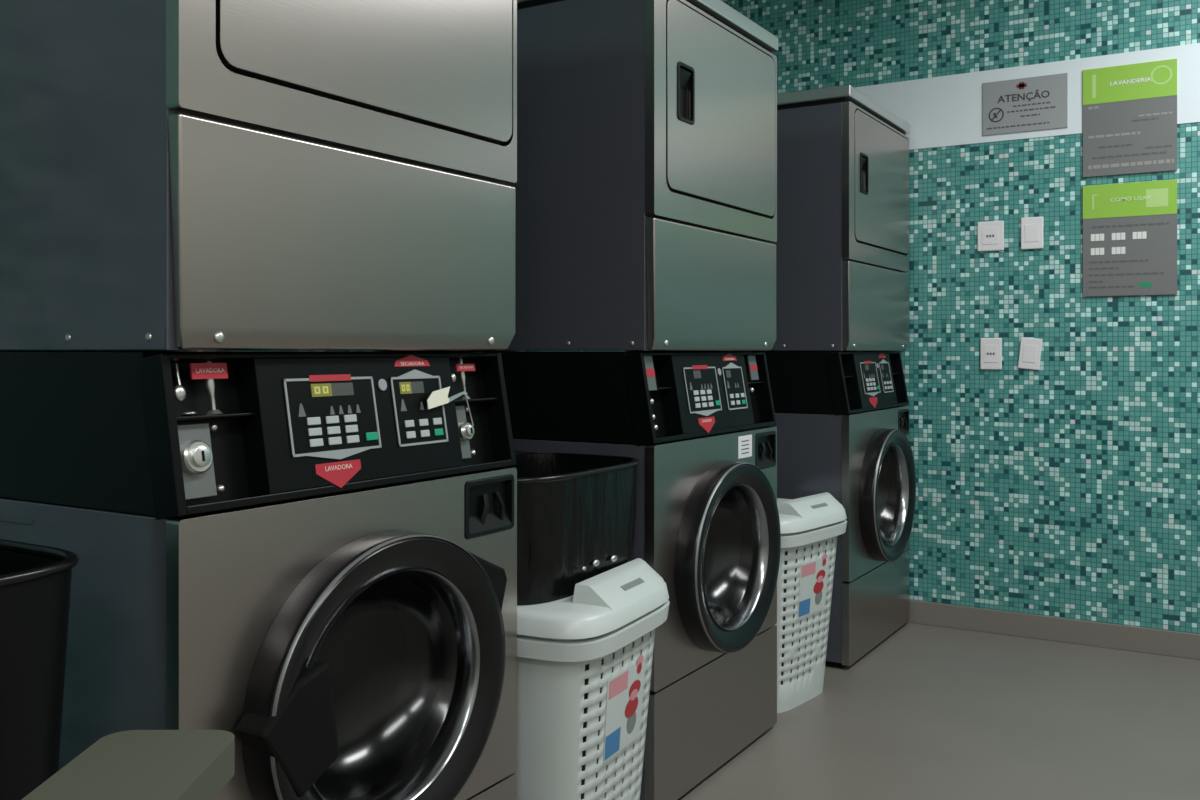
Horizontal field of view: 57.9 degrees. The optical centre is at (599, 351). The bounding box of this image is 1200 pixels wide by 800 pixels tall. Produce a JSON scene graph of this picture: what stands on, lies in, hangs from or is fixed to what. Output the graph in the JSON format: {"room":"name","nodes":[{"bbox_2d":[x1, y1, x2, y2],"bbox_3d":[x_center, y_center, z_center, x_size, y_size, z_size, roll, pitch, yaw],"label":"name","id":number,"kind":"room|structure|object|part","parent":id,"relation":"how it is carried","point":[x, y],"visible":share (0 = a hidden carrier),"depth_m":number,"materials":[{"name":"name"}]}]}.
{"room":"laundry","nodes":[
{"label":"laundry","id":0,"kind":"room"},
{"bbox_2d":[678,622,1199,799],"bbox_3d":[0.438,1.049,0.994,3.780,0.080,6.154,0,0,31],"label":"floor","id":1,"kind":"structure","parent":0,"point":[929,712],"depth_m":2.91,"materials":[{"name":"grey plastic"}]},
{"bbox_2d":[0,539,78,799],"bbox_3d":[-0.781,0.617,1.069,0.312,0.785,0.464,0,0,31],"label":"bin","id":2,"kind":"object","parent":1,"relation":"on","point":[35,580],"visible":0.95,"depth_m":1.12,"materials":[{"name":"black plastic"}]},
{"bbox_2d":[21,730,234,799],"bbox_3d":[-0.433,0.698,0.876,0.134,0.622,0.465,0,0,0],"label":"bench","id":3,"kind":"object","parent":1,"relation":"on","point":[130,764],"visible":1,"depth_m":1.01,"materials":[{"name":"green plastic"}]},
{"bbox_2d":[0,0,516,799],"bbox_3d":[-0.618,0.085,1.767,0.801,1.849,0.698,0,0,31],"label":"dryer","id":4,"kind":"object","parent":1,"relation":"on","point":[299,557],"visible":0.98,"depth_m":1.45,"materials":[{"name":"metal"}]},
{"bbox_3d":[-0.524,0.039,1.351,0.014,0.048,0.021,0,0,-18],"label":"pull knob","id":5,"kind":"part","parent":4,"relation":"part of","materials":[{"name":"silver metal"}]},
{"bbox_3d":[-0.510,0.138,1.358,0.021,0.093,0.058,0,0,31],"label":"lock plate","id":6,"kind":"part","parent":4,"relation":"part of","materials":[{"name":"grey metal"}]},
{"bbox_3d":[-0.495,0.048,1.389,0.024,0.071,0.022,0,0,-5],"label":"lever","id":7,"kind":"part","parent":4,"relation":"part of","materials":[{"name":"silver metal"}]},
{"bbox_3d":[-0.653,0.101,1.789,0.690,0.200,0.685,0,0,31],"label":"control panel","id":8,"kind":"part","parent":4,"relation":"part of","materials":[{"name":"black plastic"}]},
{"bbox_2d":[0,467,516,799],"bbox_3d":[-0.616,0.596,1.766,0.796,0.787,0.692,0,0,31],"label":"washer","id":9,"kind":"object","parent":4,"relation":"in","point":[356,640],"depth_m":1.44,"materials":[{"name":"metal"}]},
{"bbox_3d":[-0.319,-0.567,1.613,0.019,0.420,0.616,0,0,31],"label":"dryer door","id":10,"kind":"part","parent":4,"relation":"part of","materials":[{"name":"metal"}]},
{"bbox_2d":[427,387,473,425],"bbox_3d":[-0.239,0.091,1.748,0.012,0.068,0.126,0,0,24],"label":"tag","id":11,"kind":"object","parent":4,"relation":"hanging from","point":[438,397],"visible":1,"depth_m":1.72,"materials":[{"name":"beige paper"}]},
{"bbox_3d":[-0.232,0.136,1.816,0.021,0.089,0.030,0,0,31],"label":"lock plate","id":12,"kind":"part","parent":4,"relation":"part of","materials":[{"name":"grey metal"}]},
{"bbox_3d":[-0.229,0.048,1.831,0.022,0.070,0.018,0,0,3],"label":"lever","id":13,"kind":"part","parent":4,"relation":"part of","materials":[{"name":"silver metal"}]},
{"bbox_3d":[-0.188,0.260,1.820,0.012,0.093,0.135,0,0,31],"label":"soap drawer","id":14,"kind":"part","parent":4,"relation":"part of","materials":[{"name":"black plastic"}]},
{"bbox_3d":[-0.334,0.864,1.595,0.024,0.262,0.691,0,0,31],"label":"panel","id":15,"kind":"part","parent":4,"relation":"part of","materials":[{"name":"metal"}]},
{"bbox_2d":[506,453,639,604],"bbox_3d":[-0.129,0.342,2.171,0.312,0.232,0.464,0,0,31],"label":"trash can","id":16,"kind":"object","parent":1,"relation":"on","point":[576,513],"visible":0.64,"depth_m":2.04,"materials":[{"name":"black plastic"}]},
{"bbox_2d":[513,558,669,799],"bbox_3d":[-0.071,0.718,2.101,0.332,0.582,0.428,0,0,26],"label":"laundry hamper","id":17,"kind":"object","parent":1,"relation":"on","point":[584,658],"visible":0.83,"depth_m":1.94,"materials":[{"name":"white plastic"}]},
{"bbox_2d":[513,615,654,799],"bbox_3d":[-0.071,0.770,2.101,0.284,0.478,0.380,0,0,26],"label":"basket","id":18,"kind":"object","parent":17,"relation":"attached to","point":[582,715],"depth_m":1.93,"materials":[{"name":"white plastic"}]},
{"bbox_3d":[-0.071,0.481,2.101,0.330,0.047,0.426,0,0,26],"label":"lid","id":19,"kind":"part","parent":17,"relation":"part of","materials":[{"name":"white plastic"}]},
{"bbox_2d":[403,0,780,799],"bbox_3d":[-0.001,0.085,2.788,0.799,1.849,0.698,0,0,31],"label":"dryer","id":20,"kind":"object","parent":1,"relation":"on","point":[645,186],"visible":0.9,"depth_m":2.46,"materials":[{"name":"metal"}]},
{"bbox_3d":[-0.034,0.101,2.809,0.690,0.200,0.685,0,0,31],"label":"control panel","id":21,"kind":"part","parent":20,"relation":"part of","materials":[{"name":"black plastic"}]},
{"bbox_2d":[513,426,780,799],"bbox_3d":[0.001,0.596,2.787,0.794,0.787,0.692,0,0,31],"label":"washer","id":22,"kind":"object","parent":20,"relation":"in","point":[707,521],"depth_m":2.50,"materials":[{"name":"metal"}]},
{"bbox_3d":[0.107,0.048,2.370,0.016,0.076,0.046,0,0,31],"label":"instruction plate","id":23,"kind":"part","parent":20,"relation":"part of","materials":[{"name":"grey metal"}]},
{"bbox_3d":[0.186,-0.579,2.442,0.021,0.130,0.082,0,0,31],"label":"door pull","id":24,"kind":"part","parent":20,"relation":"part of","materials":[{"name":"black plastic"}]},
{"bbox_3d":[0.285,0.864,2.616,0.024,0.262,0.691,0,0,31],"label":"panel","id":25,"kind":"part","parent":20,"relation":"part of","materials":[{"name":"metal"}]},
{"bbox_3d":[0.299,-0.567,2.633,0.019,0.420,0.616,0,0,31],"label":"dryer door","id":26,"kind":"part","parent":20,"relation":"part of","materials":[{"name":"metal"}]},
{"bbox_2d":[742,440,748,453],"bbox_3d":[0.365,0.240,2.721,0.001,0.033,0.045,0,0,31],"label":"print","id":27,"kind":"object","parent":20,"relation":"on","point":[745,443],"depth_m":2.72,"materials":[{"name":"grey"}]},
{"bbox_3d":[0.403,0.044,2.860,0.014,0.064,0.048,0,0,31],"label":"instruction plate","id":28,"kind":"part","parent":20,"relation":"part of","materials":[{"name":"grey"}]},
{"bbox_3d":[0.430,0.260,2.841,0.012,0.093,0.135,0,0,31],"label":"soap drawer","id":29,"kind":"part","parent":20,"relation":"part of","materials":[{"name":"black plastic"}]},
{"bbox_2d":[775,492,846,712],"bbox_3d":[0.508,0.718,3.183,0.332,0.582,0.428,0,0,39],"label":"laundry hamper","id":30,"kind":"object","parent":1,"relation":"on","point":[810,526],"visible":0.44,"depth_m":3.07,"materials":[{"name":"white plastic"}]},
{"bbox_3d":[0.508,0.481,3.183,0.330,0.047,0.426,0,0,39],"label":"lid","id":31,"kind":"part","parent":30,"relation":"part of","materials":[{"name":"white plastic"}]},
{"bbox_2d":[751,85,915,668],"bbox_3d":[0.669,0.085,3.893,0.799,1.849,0.698,0,0,31],"label":"dryer","id":32,"kind":"object","parent":1,"relation":"on","point":[839,393],"visible":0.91,"depth_m":3.52,"materials":[{"name":"metal"}]},
{"bbox_3d":[0.635,0.101,3.914,0.690,0.200,0.685,0,0,31],"label":"control panel","id":33,"kind":"part","parent":32,"relation":"part of","materials":[{"name":"black plastic"}]},
{"bbox_2d":[766,406,915,662],"bbox_3d":[0.671,0.596,3.891,0.794,0.787,0.692,0,0,31],"label":"washer","id":34,"kind":"object","parent":32,"relation":"in","point":[863,457],"depth_m":3.52,"materials":[{"name":"metal"}]},
{"bbox_3d":[0.856,-0.579,3.547,0.021,0.130,0.082,0,0,31],"label":"door pull","id":35,"kind":"part","parent":32,"relation":"part of","materials":[{"name":"black plastic"}]},
{"bbox_3d":[0.954,0.864,3.720,0.024,0.262,0.691,0,0,31],"label":"panel","id":36,"kind":"part","parent":32,"relation":"part of","materials":[{"name":"metal"}]},
{"bbox_3d":[0.969,-0.567,3.738,0.019,0.420,0.616,0,0,31],"label":"dryer door","id":37,"kind":"part","parent":32,"relation":"part of","materials":[{"name":"metal"}]},
{"bbox_3d":[1.100,0.260,3.946,0.012,0.093,0.135,0,0,31],"label":"soap drawer","id":38,"kind":"part","parent":32,"relation":"part of","materials":[{"name":"black plastic"}]},
{"bbox_2d":[721,0,1199,633],"bbox_3d":[2.007,-0.301,3.582,3.780,2.620,0.100,0,0,31],"label":"wall","id":39,"kind":"structure","parent":0,"point":[1068,487],"depth_m":3.82,"materials":[{"name":"teal tile"}]},
{"bbox_2d":[978,221,1003,250],"bbox_3d":[1.399,-0.412,3.886,0.090,0.106,0.011,0,0,31],"label":"wall plate","id":40,"kind":"object","parent":39,"relation":"attached to","point":[990,233],"visible":1,"depth_m":3.88,"materials":[{"name":"white plastic"}]},
{"bbox_2d":[980,338,1001,369],"bbox_3d":[1.401,0.009,3.885,0.073,0.113,0.011,0,0,31],"label":"wall plate","id":41,"kind":"object","parent":39,"relation":"attached to","point":[990,348],"visible":1,"depth_m":3.88,"materials":[{"name":"white plastic"}]},
{"bbox_2d":[983,73,1067,135],"bbox_3d":[1.496,-0.869,3.825,0.283,0.189,0.009,0,0,31],"label":"notice sign","id":42,"kind":"object","parent":39,"relation":"attached to","point":[1039,102],"visible":1,"depth_m":3.82,"materials":[{"name":"grey plastic"}]},
{"bbox_2d":[987,101,1054,129],"bbox_3d":[1.485,-0.832,3.831,0.230,0.076,0.001,0,0,31],"label":"print","id":43,"kind":"object","parent":42,"relation":"attached to","point":[1001,115],"depth_m":3.83,"materials":[{"name":"grey"}]},
{"bbox_2d":[854,43,1199,149],"bbox_3d":[1.980,-0.879,3.538,3.580,0.258,0.003,0,0,31],"label":"wall panel","id":44,"kind":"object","parent":39,"relation":"attached to","point":[941,111],"depth_m":3.91,"materials":[{"name":"white paint"}]},
{"bbox_2d":[1018,337,1041,369],"bbox_3d":[1.514,0.009,3.817,0.081,0.116,0.010,0,0,31],"label":"wall plate","id":45,"kind":"object","parent":39,"relation":"attached to","point":[1030,348],"visible":1,"depth_m":3.81,"materials":[{"name":"white plastic"}]},
{"bbox_2d":[1021,217,1042,248],"bbox_3d":[1.519,-0.415,3.813,0.074,0.112,0.010,0,0,31],"label":"wall plate","id":46,"kind":"object","parent":39,"relation":"attached to","point":[1031,227],"visible":1,"depth_m":3.81,"materials":[{"name":"white plastic"}]},
{"bbox_2d":[908,600,1199,659],"bbox_3d":[1.979,0.968,3.535,3.580,0.083,0.010,0,0,31],"label":"baseboard","id":47,"kind":"structure","parent":39,"relation":"attached to","point":[1082,632],"depth_m":3.77,"materials":[{"name":"grey tile"}]},
{"bbox_2d":[1083,179,1176,296],"bbox_3d":[1.782,-0.377,3.653,0.287,0.380,0.007,0,0,31],"label":"information sign","id":48,"kind":"object","parent":39,"relation":"attached to","point":[1130,229],"visible":1,"depth_m":3.65,"materials":[{"name":"grey plastic"}]},
{"bbox_2d":[1089,222,1168,288],"bbox_3d":[1.779,-0.320,3.653,0.243,0.212,0.001,0,0,31],"label":"print","id":49,"kind":"object","parent":48,"relation":"attached to","point":[1122,255],"depth_m":3.65,"materials":[{"name":"grey"}]},
{"bbox_2d":[1083,59,1176,176],"bbox_3d":[1.782,-0.781,3.653,0.287,0.368,0.007,0,0,31],"label":"information sign","id":50,"kind":"object","parent":39,"relation":"attached to","point":[1130,111],"visible":1,"depth_m":3.65,"materials":[{"name":"grey plastic"}]},
{"bbox_2d":[1088,106,1173,168],"bbox_3d":[1.784,-0.730,3.649,0.260,0.213,0.001,0,0,31],"label":"print","id":51,"kind":"object","parent":50,"relation":"attached to","point":[1119,137],"depth_m":3.65,"materials":[{"name":"grey"}]}
]}

